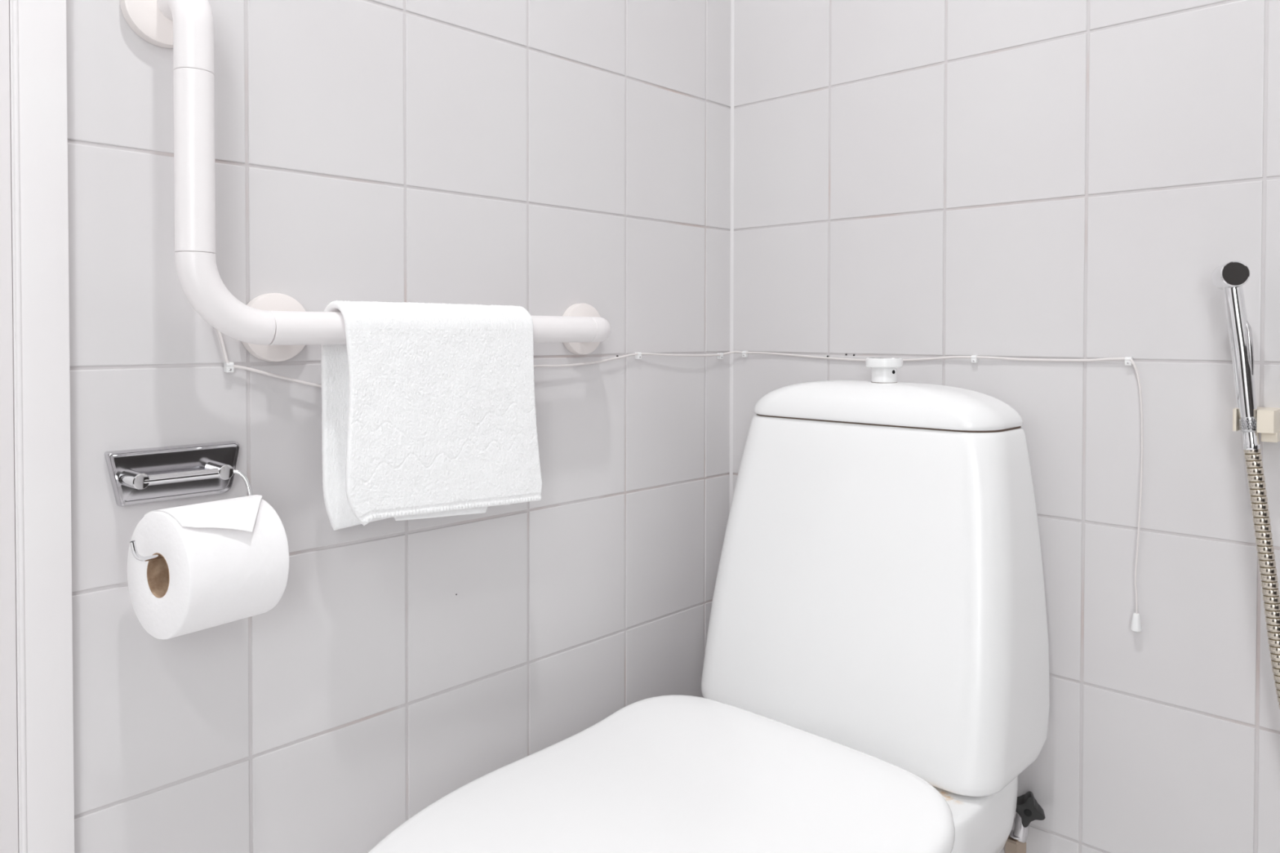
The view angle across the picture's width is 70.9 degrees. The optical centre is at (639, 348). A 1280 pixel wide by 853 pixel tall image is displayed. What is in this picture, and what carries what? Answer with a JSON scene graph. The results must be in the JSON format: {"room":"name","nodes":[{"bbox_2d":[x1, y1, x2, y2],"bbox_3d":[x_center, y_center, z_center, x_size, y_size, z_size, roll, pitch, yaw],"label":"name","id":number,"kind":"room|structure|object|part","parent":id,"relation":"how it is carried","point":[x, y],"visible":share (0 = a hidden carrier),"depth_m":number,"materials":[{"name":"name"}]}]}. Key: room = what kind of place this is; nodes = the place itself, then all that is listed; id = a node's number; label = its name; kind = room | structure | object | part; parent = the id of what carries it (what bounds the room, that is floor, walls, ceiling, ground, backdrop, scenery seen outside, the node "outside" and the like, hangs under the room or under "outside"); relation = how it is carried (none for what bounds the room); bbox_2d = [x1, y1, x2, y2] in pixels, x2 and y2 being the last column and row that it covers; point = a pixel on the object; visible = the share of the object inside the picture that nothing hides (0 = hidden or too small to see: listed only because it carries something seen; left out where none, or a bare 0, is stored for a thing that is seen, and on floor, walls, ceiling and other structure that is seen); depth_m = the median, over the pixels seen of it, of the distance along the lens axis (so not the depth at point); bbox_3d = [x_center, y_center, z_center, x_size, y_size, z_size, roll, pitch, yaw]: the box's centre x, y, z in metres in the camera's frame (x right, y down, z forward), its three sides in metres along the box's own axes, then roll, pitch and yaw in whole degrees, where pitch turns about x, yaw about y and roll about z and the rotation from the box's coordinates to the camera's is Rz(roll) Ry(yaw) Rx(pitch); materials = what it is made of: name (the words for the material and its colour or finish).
{"room":"accessible bathroom","nodes":[
{"label":"accessible bathroom","id":0,"kind":"room"},
{"bbox_2d":[66,0,730,852],"bbox_3d":[-0.209,-0.288,1.154,0.080,2.360,0.962,1,1,44],"label":"wall","id":1,"kind":"structure","parent":0,"point":[544,157],"depth_m":1.02,"materials":[{"name":"tile"}]},
{"bbox_2d":[17,0,74,852],"bbox_3d":[-0.512,-0.152,0.771,0.013,2.100,0.035,1,1,44],"label":"trim","id":2,"kind":"structure","parent":1,"relation":"attached to","point":[42,51],"depth_m":0.77,"materials":[{"name":"paint"}]},
{"bbox_2d":[104,440,253,561],"bbox_3d":[-0.414,0.139,0.832,0.077,0.091,0.128,1,1,44],"label":"toilet roll holder","id":3,"kind":"object","parent":1,"relation":"attached to","point":[142,476],"visible":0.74,"depth_m":0.84,"materials":[{"name":"silver metal"}]},
{"bbox_3d":[-0.457,0.118,0.813,0.030,0.016,0.015,1,1,37],"label":"post","id":4,"kind":"part","parent":3,"relation":"part of","materials":[{"name":"silver metal"}]},
{"bbox_3d":[-0.440,0.118,0.854,0.009,0.051,0.119,1,1,44],"label":"plate","id":5,"kind":"part","parent":3,"relation":"part of","materials":[{"name":"silver metal"}]},
{"bbox_3d":[-0.423,0.119,0.834,0.010,0.010,0.071,1,1,44],"label":"cross rod","id":6,"kind":"part","parent":3,"relation":"part of","materials":[{"name":"silver metal"}]},
{"bbox_3d":[-0.407,0.150,0.823,0.030,0.068,0.131,1,1,33],"label":"wire arm","id":7,"kind":"part","parent":3,"relation":"part of","materials":[{"name":"silver metal"}]},
{"bbox_2d":[127,494,288,639],"bbox_3d":[-0.393,0.197,0.821,0.101,0.114,0.099,1,1,32],"label":"toilet roll","id":8,"kind":"object","parent":3,"relation":"hanging from","point":[223,562],"visible":1,"depth_m":0.79,"materials":[{"name":"white paper"}]},
{"bbox_3d":[-0.406,0.117,0.867,0.030,0.016,0.015,1,1,38],"label":"post","id":9,"kind":"part","parent":3,"relation":"part of","materials":[{"name":"silver metal"}]},
{"bbox_2d":[223,361,234,372],"bbox_3d":[-0.406,0.019,0.888,0.008,0.010,0.007,1,1,44],"label":"clip","id":10,"kind":"object","parent":1,"relation":"attached to","point":[228,367],"visible":1,"depth_m":0.89,"materials":[{"name":"white plastic"}]},
{"bbox_2d":[120,0,610,361],"bbox_3d":[-0.240,-0.172,1.013,0.072,0.368,0.601,1,1,44],"label":"grab bar","id":11,"kind":"object","parent":1,"relation":"attached to","point":[271,326],"visible":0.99,"depth_m":0.81,"materials":[{"name":"white metal"}]},
{"bbox_2d":[320,300,542,530],"bbox_3d":[-0.224,0.070,1.001,0.069,0.240,0.251,1,1,44],"label":"towel","id":12,"kind":"object","parent":11,"relation":"hanging from","point":[428,409],"visible":0.99,"depth_m":0.96,"materials":[{"name":"white fabric"}]},
{"bbox_2d":[635,351,641,359],"bbox_3d":[-0.002,0.010,1.313,0.008,0.010,0.007,1,1,44],"label":"clip","id":13,"kind":"object","parent":1,"relation":"attached to","point":[639,356],"visible":1,"depth_m":1.31,"materials":[{"name":"white plastic"}]},
{"bbox_2d":[215,328,1142,631],"bbox_3d":[0.088,0.152,0.970,0.611,0.364,0.826,1,1,44],"label":"pull cord","id":14,"kind":"object","parent":1,"relation":"attached to","point":[1135,626],"visible":0.79,"depth_m":1.09,"materials":[{"name":"white fabric"}]},
{"bbox_3d":[0.585,0.323,1.061,0.011,0.020,0.011,1,1,44],"label":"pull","id":15,"kind":"part","parent":14,"relation":"part of","materials":[{"name":"white plastic"}]},
{"bbox_2d":[716,352,723,359],"bbox_3d":[0.130,0.012,1.453,0.008,0.010,0.007,1,1,44],"label":"clip","id":16,"kind":"object","parent":1,"relation":"attached to","point":[721,357],"visible":1,"depth_m":1.45,"materials":[{"name":"white plastic"}]},
{"bbox_2d":[733,0,1279,852],"bbox_3d":[0.838,-0.282,0.877,1.980,2.360,0.080,1,1,44],"label":"wall","id":17,"kind":"structure","parent":0,"point":[913,179],"depth_m":1.11,"materials":[{"name":"tile"}]},
{"bbox_2d":[728,0,734,512],"bbox_3d":[0.151,-0.293,1.472,0.004,2.360,0.004,1,1,44],"label":"trim","id":18,"kind":"structure","parent":17,"relation":"attached to","point":[732,2],"depth_m":1.48,"materials":[{"name":"white plastic"}]},
{"bbox_2d":[742,351,748,357],"bbox_3d":[0.170,0.009,1.456,0.007,0.010,0.008,1,1,44],"label":"clip","id":19,"kind":"object","parent":17,"relation":"attached to","point":[744,354],"visible":1,"depth_m":1.45,"materials":[{"name":"white plastic"}]},
{"bbox_2d":[971,355,978,362],"bbox_3d":[0.445,0.014,1.195,0.007,0.010,0.008,1,1,44],"label":"clip","id":20,"kind":"object","parent":17,"relation":"attached to","point":[974,359],"visible":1,"depth_m":1.19,"materials":[{"name":"white plastic"}]},
{"bbox_2d":[1003,791,1045,852],"bbox_3d":[0.489,0.659,1.139,0.049,0.200,0.048,1,1,44],"label":"angle valve","id":21,"kind":"object","parent":17,"relation":"attached to","point":[1028,809],"visible":0.96,"depth_m":1.12,"materials":[{"name":"black plastic"}]},
{"bbox_3d":[0.488,0.579,1.134,0.040,0.040,0.026,0,1,21],"label":"handle","id":22,"kind":"part","parent":21,"relation":"part of","materials":[{"name":"black plastic"}]},
{"bbox_2d":[1124,356,1133,365],"bbox_3d":[0.580,0.015,1.067,0.007,0.010,0.008,1,1,44],"label":"clip","id":23,"kind":"object","parent":17,"relation":"attached to","point":[1127,362],"visible":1,"depth_m":1.06,"materials":[{"name":"white plastic"}]},
{"bbox_2d":[1232,406,1279,442],"bbox_3d":[0.660,0.081,0.961,0.040,0.034,0.052,1,1,44],"label":"bracket","id":24,"kind":"object","parent":17,"relation":"attached to","point":[1268,418],"visible":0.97,"depth_m":0.94,"materials":[{"name":"beige plastic"}]},
{"bbox_2d":[1211,261,1279,709],"bbox_3d":[0.773,0.284,0.844,0.411,0.748,0.039,1,1,39],"label":"shower","id":25,"kind":"object","parent":24,"relation":"in","point":[1230,277],"visible":1,"depth_m":0.94,"materials":[{"name":"silver metal"}]},
{"bbox_3d":[0.636,0.002,0.953,0.031,0.142,0.022,1,1,44],"label":"handle","id":26,"kind":"part","parent":25,"relation":"part of","materials":[{"name":"silver metal"}]},
{"bbox_3d":[0.639,0.003,0.943,0.009,0.064,0.008,0,1,22],"label":"lever","id":27,"kind":"part","parent":25,"relation":"part of","materials":[{"name":"silver metal"}]},
{"bbox_3d":[-0.024,0.963,-0.007,1.980,0.100,2.580,1,1,44],"label":"floor","id":28,"kind":"structure","parent":0,"visible":0},
{"bbox_2d":[367,356,1049,852],"bbox_3d":[0.071,0.456,0.950,0.460,0.879,0.868,1,1,44],"label":"toilet","id":29,"kind":"object","parent":28,"relation":"on","point":[875,678],"visible":1,"depth_m":1.07,"materials":[{"name":"white ceramic"}]},
{"bbox_3d":[-0.012,0.472,0.848,0.440,0.039,0.607,1,1,44],"label":"lid","id":30,"kind":"part","parent":29,"relation":"part of","materials":[{"name":"white plastic"}]},
{"bbox_3d":[0.330,0.020,1.215,0.049,0.013,0.049,1,1,44],"label":"flush knob","id":31,"kind":"part","parent":29,"relation":"part of","materials":[{"name":"white plastic"}]},
{"bbox_3d":[0.330,0.038,1.215,0.034,0.024,0.034,1,1,44],"label":"knob","id":32,"kind":"part","parent":29,"relation":"part of","materials":[{"name":"white plastic"}]},
{"bbox_3d":[0.319,0.071,1.222,0.365,0.050,0.124,1,1,44],"label":"cistern lid","id":33,"kind":"part","parent":29,"relation":"part of","materials":[{"name":"white ceramic"}]},
{"bbox_3d":[-1.052,-0.274,0.266,0.080,2.360,1.430,1,1,44],"label":"wall","id":34,"kind":"structure","parent":0,"visible":0},
{"bbox_2d":[0,0,18,852],"bbox_3d":[-0.842,-0.124,0.454,0.050,2.045,0.868,1,1,44],"label":"door","id":35,"kind":"structure","parent":34,"relation":"in","point":[8,701],"depth_m":0.75,"materials":[{"name":"white"}]},
{"bbox_2d":[8,0,27,852],"bbox_3d":[-0.526,-0.152,0.756,0.015,2.100,0.006,1,1,44],"label":"trim","id":36,"kind":"structure","parent":34,"relation":"attached to","point":[13,4],"depth_m":0.76,"materials":[{"name":"paint"}]}
]}

